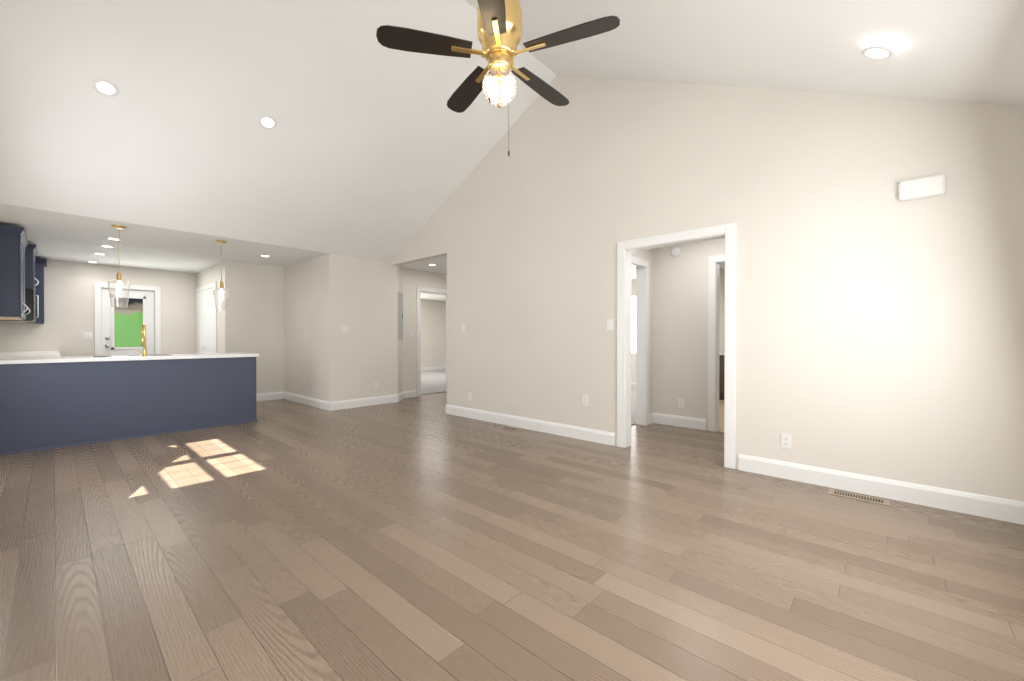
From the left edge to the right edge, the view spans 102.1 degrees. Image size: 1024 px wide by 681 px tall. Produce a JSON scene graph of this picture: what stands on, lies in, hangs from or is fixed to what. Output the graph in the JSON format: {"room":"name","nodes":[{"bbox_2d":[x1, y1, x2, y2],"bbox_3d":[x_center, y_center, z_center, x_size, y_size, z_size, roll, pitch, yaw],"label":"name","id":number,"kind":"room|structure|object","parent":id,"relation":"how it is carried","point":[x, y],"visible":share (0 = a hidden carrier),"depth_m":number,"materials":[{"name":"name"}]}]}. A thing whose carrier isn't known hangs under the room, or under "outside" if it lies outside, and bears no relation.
{"room":"living room","nodes":[
{"label":"living room","id":0,"kind":"room"},
{"bbox_2d":[0,260,195,356],"bbox_3d":[-7.335,-0.167,7.483,0.120,2.500,2.720,0,0,42],"label":"wall","id":1,"kind":"structure","parent":0,"point":[68,305],"depth_m":7.23,"materials":[{"name":"beige paint"}]},
{"bbox_2d":[32,258,43,322],"bbox_3d":[-7.702,-0.799,6.679,0.400,1.035,0.200,0,0,42],"label":"upper cabinet","id":2,"kind":"object","parent":1,"relation":"attached to","point":[39,261],"depth_m":6.62,"materials":[{"name":"blue wood"}]},
{"bbox_2d":[83,332,91,338],"bbox_3d":[-7.447,-0.085,7.261,0.013,0.118,0.118,0,0,42],"label":"light switch","id":3,"kind":"object","parent":1,"relation":"attached to","point":[87,335],"visible":1,"depth_m":7.26,"materials":[{"name":"white plastic"}]},
{"bbox_2d":[101,288,153,355],"bbox_3d":[-7.100,0.068,7.676,0.131,2.017,0.716,0,0,42],"label":"door","id":4,"kind":"structure","parent":1,"relation":"in","point":[109,348],"depth_m":7.63,"materials":[{"name":"white wood"}]},
{"bbox_2d":[94,282,160,355],"bbox_3d":[-7.128,0.023,7.700,0.140,2.118,0.906,0,0,42],"label":"trim","id":5,"kind":"structure","parent":1,"relation":"attached to","point":[97,285],"depth_m":7.60,"materials":[{"name":"white wood"}]},
{"bbox_2d":[196,253,402,401],"bbox_3d":[-4.162,-0.170,8.014,4.120,2.500,2.420,0,0,42],"label":"wall","id":6,"kind":"structure","parent":0,"point":[285,323],"depth_m":7.08,"materials":[{"name":"beige paint"}]},
{"bbox_2d":[197,288,214,353],"bbox_3d":[-5.836,0.057,7.862,1.344,2.024,0.046,0,0,42],"label":"door","id":7,"kind":"structure","parent":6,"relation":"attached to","point":[205,325],"depth_m":7.85,"materials":[{"name":"white wood"}]},
{"bbox_2d":[196,282,216,353],"bbox_3d":[-5.827,0.015,7.873,1.542,2.131,0.020,0,0,42],"label":"trim","id":8,"kind":"structure","parent":6,"relation":"attached to","point":[214,284],"depth_m":7.40,"materials":[{"name":"white wood"}]},
{"bbox_2d":[256,391,283,401],"bbox_3d":[-4.552,1.017,7.338,0.016,0.135,0.916,0,0,42],"label":"baseboard","id":9,"kind":"structure","parent":6,"relation":"attached to","point":[274,395],"depth_m":7.51,"materials":[{"name":"white wood"}]},
{"bbox_2d":[284,392,331,410],"bbox_3d":[-3.532,1.019,7.051,1.916,0.135,0.016,0,0,42],"label":"baseboard","id":10,"kind":"structure","parent":6,"relation":"attached to","point":[313,402],"depth_m":6.90,"materials":[{"name":"white wood"}]},
{"bbox_2d":[341,325,348,331],"bbox_3d":[-2.659,-0.187,6.596,0.013,0.118,0.118,0,0,42],"label":"light switch","id":11,"kind":"object","parent":6,"relation":"attached to","point":[344,328],"visible":1,"depth_m":6.59,"materials":[{"name":"white plastic"}]},
{"bbox_2d":[398,291,402,339],"bbox_3d":[-2.022,-0.442,7.519,0.024,0.860,0.370,0,0,-3],"label":"panel","id":12,"kind":"object","parent":6,"relation":"attached to","point":[400,315],"visible":1,"depth_m":7.47,"materials":[{"name":"grey"}]},
{"bbox_2d":[402,268,446,396],"bbox_3d":[-1.563,-0.172,8.355,0.120,2.500,1.570,0,0,42],"label":"wall","id":13,"kind":"structure","parent":0,"point":[412,279],"depth_m":7.88,"materials":[{"name":"beige paint"}]},
{"bbox_2d":[416,287,446,396],"bbox_3d":[-1.574,0.020,8.331,0.141,2.118,0.906,0,0,42],"label":"trim","id":14,"kind":"structure","parent":13,"relation":"attached to","point":[419,290],"depth_m":7.99,"materials":[{"name":"white wood"}]},
{"bbox_2d":[421,299,445,366],"bbox_3d":[-4.082,-0.201,12.953,0.120,2.500,5.160,0,0,42],"label":"wall","id":15,"kind":"structure","parent":0,"point":[433,333],"depth_m":14.35,"materials":[{"name":"beige paint"}]},
{"bbox_2d":[421,366,445,369],"bbox_3d":[-3.991,0.982,12.959,0.016,0.135,5.080,0,0,42],"label":"baseboard","id":16,"kind":"structure","parent":15,"relation":"attached to","point":[436,367],"depth_m":14.38,"materials":[{"name":"white wood"}]},
{"bbox_2d":[0,392,1023,680],"bbox_3d":[-1.390,1.146,7.123,13.600,0.120,10.500,0,0,42],"label":"floor","id":17,"kind":"structure","parent":0,"point":[424,538],"depth_m":2.07,"materials":[{"name":"brown wood"}]},
{"bbox_2d":[0,351,60,357],"bbox_3d":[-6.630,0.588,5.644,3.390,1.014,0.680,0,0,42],"label":"countertop","id":18,"kind":"structure","parent":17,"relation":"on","point":[17,354],"depth_m":5.39,"materials":[{"name":"white stone"}]},
{"bbox_2d":[0,356,258,455],"bbox_3d":[-4.499,0.661,4.913,0.644,0.876,2.451,0,0,42],"label":"kitchen island","id":19,"kind":"object","parent":17,"relation":"on","point":[51,402],"depth_m":4.59,"materials":[{"name":"painted wood"},{"name":"white quartz"}]},
{"bbox_2d":[0,353,258,363],"bbox_3d":[-4.509,0.204,4.926,0.706,0.038,2.461,0,0,42],"label":"island countertop","id":20,"kind":"structure","parent":19,"relation":"on","point":[208,356],"depth_m":4.57,"materials":[{"name":"white stone"}]},
{"bbox_2d":[498,426,522,430],"bbox_3d":[-0.022,1.094,5.146,0.330,0.007,0.115,0,0,42],"label":"floor vent","id":21,"kind":"object","parent":17,"relation":"in","point":[509,428],"visible":1,"depth_m":5.13,"materials":[{"name":"beige metal"}]},
{"bbox_2d":[421,369,635,424],"bbox_3d":[-0.957,1.062,10.012,9.970,0.012,5.430,0,0,42],"label":"floor","id":22,"kind":"structure","parent":17,"relation":"on","point":[433,381],"depth_m":9.73,"materials":[{"name":"grey"}]},
{"bbox_2d":[717,400,723,431],"bbox_3d":[3.798,1.087,6.184,1.940,0.008,3.540,0,0,42],"label":"vinyl floor","id":23,"kind":"structure","parent":17,"relation":"on","point":[721,415],"depth_m":5.91,"materials":[{"name":"beige"}]},
{"bbox_2d":[719,352,723,399],"bbox_3d":[4.289,0.654,7.378,1.055,0.860,0.684,0,0,42],"label":"bathroom vanity","id":24,"kind":"object","parent":23,"relation":"on","point":[721,375],"visible":0.06,"depth_m":7.43,"materials":[{"name":"brown wood"}]},
{"bbox_2d":[828,489,889,505],"bbox_3d":[2.453,1.108,2.933,0.330,0.007,0.115,0,0,42],"label":"floor vent","id":25,"kind":"object","parent":17,"relation":"in","point":[860,497],"visible":1,"depth_m":2.92,"materials":[{"name":"beige metal"}]},
{"bbox_2d":[0,0,1023,300],"bbox_3d":[-1.397,-2.300,7.228,13.420,1.890,10.320,0,0,42],"label":"ceiling","id":26,"kind":"structure","parent":0,"point":[368,146],"depth_m":3.81,"materials":[{"name":"white paint"}]},
{"bbox_2d":[92,79,118,96],"bbox_3d":[-3.383,-2.102,3.445,0.160,0.006,0.160,0,-26,-48],"label":"recessed light","id":27,"kind":"object","parent":26,"relation":"in","point":[105,87],"visible":1,"depth_m":3.44,"materials":[{"name":"white plastic"}]},
{"bbox_2d":[106,237,121,240],"bbox_3d":[-5.257,-1.340,5.465,0.160,0.006,0.160,0,0,42],"label":"recessed light","id":28,"kind":"object","parent":26,"relation":"in","point":[110,238],"visible":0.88,"depth_m":5.46,"materials":[{"name":"white plastic"}]},
{"bbox_2d":[108,225,129,307],"bbox_3d":[-4.610,-0.865,4.857,0.192,0.950,0.192,0,0,42],"label":"pendant light","id":29,"kind":"object","parent":26,"relation":"hanging from","point":[119,280],"visible":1,"depth_m":4.84,"materials":[{"name":"clear glass"}]},
{"bbox_2d":[213,240,229,311],"bbox_3d":[-3.941,-0.870,5.613,0.192,0.950,0.192,0,0,42],"label":"pendant light","id":30,"kind":"object","parent":26,"relation":"hanging from","point":[221,286],"visible":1,"depth_m":5.60,"materials":[{"name":"clear glass"}]},
{"bbox_2d":[259,116,276,128],"bbox_3d":[-2.465,-2.200,4.178,0.160,0.006,0.160,0,-25,-48],"label":"recessed light","id":31,"kind":"object","parent":26,"relation":"in","point":[267,122],"visible":1,"depth_m":4.18,"materials":[{"name":"white plastic"}]},
{"bbox_2d":[376,0,619,155],"bbox_3d":[-0.039,-1.757,2.370,1.267,1.416,1.222,0,0,42],"label":"ceiling fan","id":32,"kind":"object","parent":26,"relation":"hanging from","point":[499,29],"visible":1,"depth_m":2.26,"materials":[{"name":"brown wood"}]},
{"bbox_2d":[862,46,893,59],"bbox_3d":[2.147,-1.686,2.430,0.160,0.006,0.160,0,27,-48],"label":"recessed light","id":33,"kind":"object","parent":26,"relation":"in","point":[877,52],"visible":1,"depth_m":2.43,"materials":[{"name":"white plastic"}]},
{"bbox_2d":[607,319,612,329],"bbox_3d":[1.033,-0.167,4.366,0.072,0.118,0.013,0,0,42],"label":"light switch","id":34,"kind":"object","parent":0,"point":[609,324],"depth_m":4.36,"materials":[{"name":"white plastic"}]},
{"bbox_2d":[631,248,654,413],"bbox_3d":[2.517,-0.159,6.309,0.120,2.500,4.620,0,0,42],"label":"wall","id":35,"kind":"structure","parent":0,"point":[649,254],"depth_m":5.49,"materials":[{"name":"beige paint"}]},
{"bbox_2d":[631,297,635,352],"bbox_3d":[3.150,-0.350,8.861,1.400,1.250,0.010,0,0,42],"label":"window","id":36,"kind":"structure","parent":35,"relation":"in","point":[633,324],"depth_m":9.24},
{"bbox_2d":[631,382,635,388],"bbox_3d":[3.119,1.007,8.901,2.450,0.135,0.016,0,0,42],"label":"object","id":37,"kind":"structure","parent":35,"relation":"attached to","point":[633,385],"depth_m":9.25,"materials":[{"name":"white"}]},
{"bbox_2d":[655,238,724,429],"bbox_3d":[2.657,-0.151,4.889,1.950,2.500,0.120,0,0,42],"label":"wall","id":38,"kind":"structure","parent":0,"point":[678,326],"depth_m":5.26,"materials":[{"name":"beige paint"}]},
{"bbox_2d":[671,247,680,256],"bbox_3d":[2.088,-1.133,5.290,0.128,0.128,0.038,0,0,42],"label":"smoke detector","id":39,"kind":"object","parent":38,"relation":"attached to","point":[675,251],"visible":0.98,"depth_m":5.27,"materials":[{"name":"white plastic"}]},
{"bbox_2d":[649,413,705,429],"bbox_3d":[2.114,1.030,5.278,0.673,0.135,0.040,0,0,42],"label":"baseboard","id":40,"kind":"structure","parent":38,"relation":"attached to","point":[673,420],"depth_m":5.28,"materials":[{"name":"white wood"}]},
{"bbox_2d":[678,398,683,407],"bbox_3d":[2.150,0.797,5.266,0.072,0.118,0.008,0,0,42],"label":"outlet","id":41,"kind":"object","parent":38,"relation":"attached to","point":[680,403],"visible":1,"depth_m":5.27,"materials":[{"name":"white plastic"}]},
{"bbox_2d":[391,75,1023,501],"bbox_3d":[0.609,-1.025,4.833,7.221,4.250,0.120,0,0,42],"label":"wall","id":42,"kind":"structure","parent":0,"point":[879,329],"depth_m":3.31,"materials":[{"name":"beige paint"}]},
{"bbox_2d":[461,323,464,331],"bbox_3d":[-0.704,-0.187,5.934,0.072,0.118,0.013,0,0,42],"label":"light switch","id":43,"kind":"object","parent":42,"relation":"attached to","point":[462,327],"visible":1,"depth_m":5.93,"materials":[{"name":"white plastic"}]},
{"bbox_2d":[445,404,614,445],"bbox_3d":[0.050,1.030,5.272,2.789,0.135,0.036,0,0,42],"label":"baseboard","id":44,"kind":"structure","parent":42,"relation":"attached to","point":[598,436],"depth_m":5.01,"materials":[{"name":"white wood"}]},
{"bbox_2d":[583,395,587,405],"bbox_3d":[0.811,0.661,4.574,0.072,0.118,0.008,0,0,42],"label":"outlet","id":45,"kind":"object","parent":42,"relation":"attached to","point":[585,400],"visible":1,"depth_m":4.57,"materials":[{"name":"white plastic"}]},
{"bbox_2d":[617,222,735,468],"bbox_3d":[1.555,0.044,3.985,1.116,2.123,0.160,0,0,42],"label":"trim","id":46,"kind":"structure","parent":42,"relation":"attached to","point":[626,261],"depth_m":4.28,"materials":[{"name":"white wood"}]},
{"bbox_2d":[781,433,790,448],"bbox_3d":[2.199,0.809,3.322,0.072,0.118,0.008,0,0,42],"label":"outlet","id":47,"kind":"object","parent":42,"relation":"attached to","point":[785,441],"visible":1,"depth_m":3.32,"materials":[{"name":"white plastic"}]},
{"bbox_2d":[738,454,1023,524],"bbox_3d":[2.538,1.044,3.013,1.603,0.135,0.016,0,0,42],"label":"baseboard","id":48,"kind":"structure","parent":42,"relation":"attached to","point":[1002,509],"depth_m":2.89,"materials":[{"name":"white wood"}]},
{"bbox_2d":[898,174,945,200],"bbox_3d":[2.755,-1.027,2.784,0.230,0.140,0.045,0,0,42],"label":"door chime","id":49,"kind":"object","parent":42,"relation":"attached to","point":[923,187],"visible":0.96,"depth_m":2.77,"materials":[{"name":"white plastic"}]},
{"bbox_3d":[-4.042,-1.012,2.754,11.340,4.250,0.120,0,0,42],"label":"wall","id":50,"kind":"structure","parent":0,"visible":0},
{"bbox_2d":[0,225,27,319],"bbox_3d":[-6.081,-0.788,4.917,0.824,1.035,0.348,0,0,42],"label":"upper cabinet","id":51,"kind":"object","parent":50,"relation":"attached to","point":[21,268],"depth_m":4.73,"materials":[{"name":"blue wood"}]},
{"bbox_2d":[0,308,31,322],"bbox_3d":[-7.498,-0.796,6.195,0.680,1.035,0.348,0,0,42],"label":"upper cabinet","id":52,"kind":"object","parent":50,"relation":"attached to","point":[28,308],"depth_m":6.40,"materials":[{"name":"grey metal"}]},
{"bbox_2d":[24,237,27,256],"bbox_3d":[-6.487,-0.790,5.283,0.524,1.035,0.348,0,0,42],"label":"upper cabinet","id":53,"kind":"object","parent":50,"relation":"attached to","point":[25,238],"depth_m":5.50,"materials":[{"name":"blue"}]},
{"bbox_2d":[28,243,35,292],"bbox_3d":[-6.940,-1.008,5.737,0.760,0.605,0.418,0,0,42],"label":"upper cabinet","id":54,"kind":"object","parent":50,"relation":"attached to","point":[31,248],"depth_m":5.63,"materials":[{"name":"blue wood"}]},
{"bbox_2d":[0,289,38,321],"bbox_3d":[-6.929,-0.484,5.753,0.750,0.437,0.452,0,0,42],"label":"microwave","id":55,"kind":"object","parent":54,"relation":"attached to","point":[30,302],"visible":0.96,"depth_m":5.63,"materials":[{"name":"black"}]},
{"label":"outside","id":56,"kind":"structure","parent":0,"visible":0},
{"bbox_2d":[114,297,142,346],"bbox_3d":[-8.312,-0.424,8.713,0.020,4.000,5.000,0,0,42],"label":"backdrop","id":57,"kind":"structure","parent":56,"point":[133,307],"depth_m":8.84,"materials":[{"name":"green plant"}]}
]}

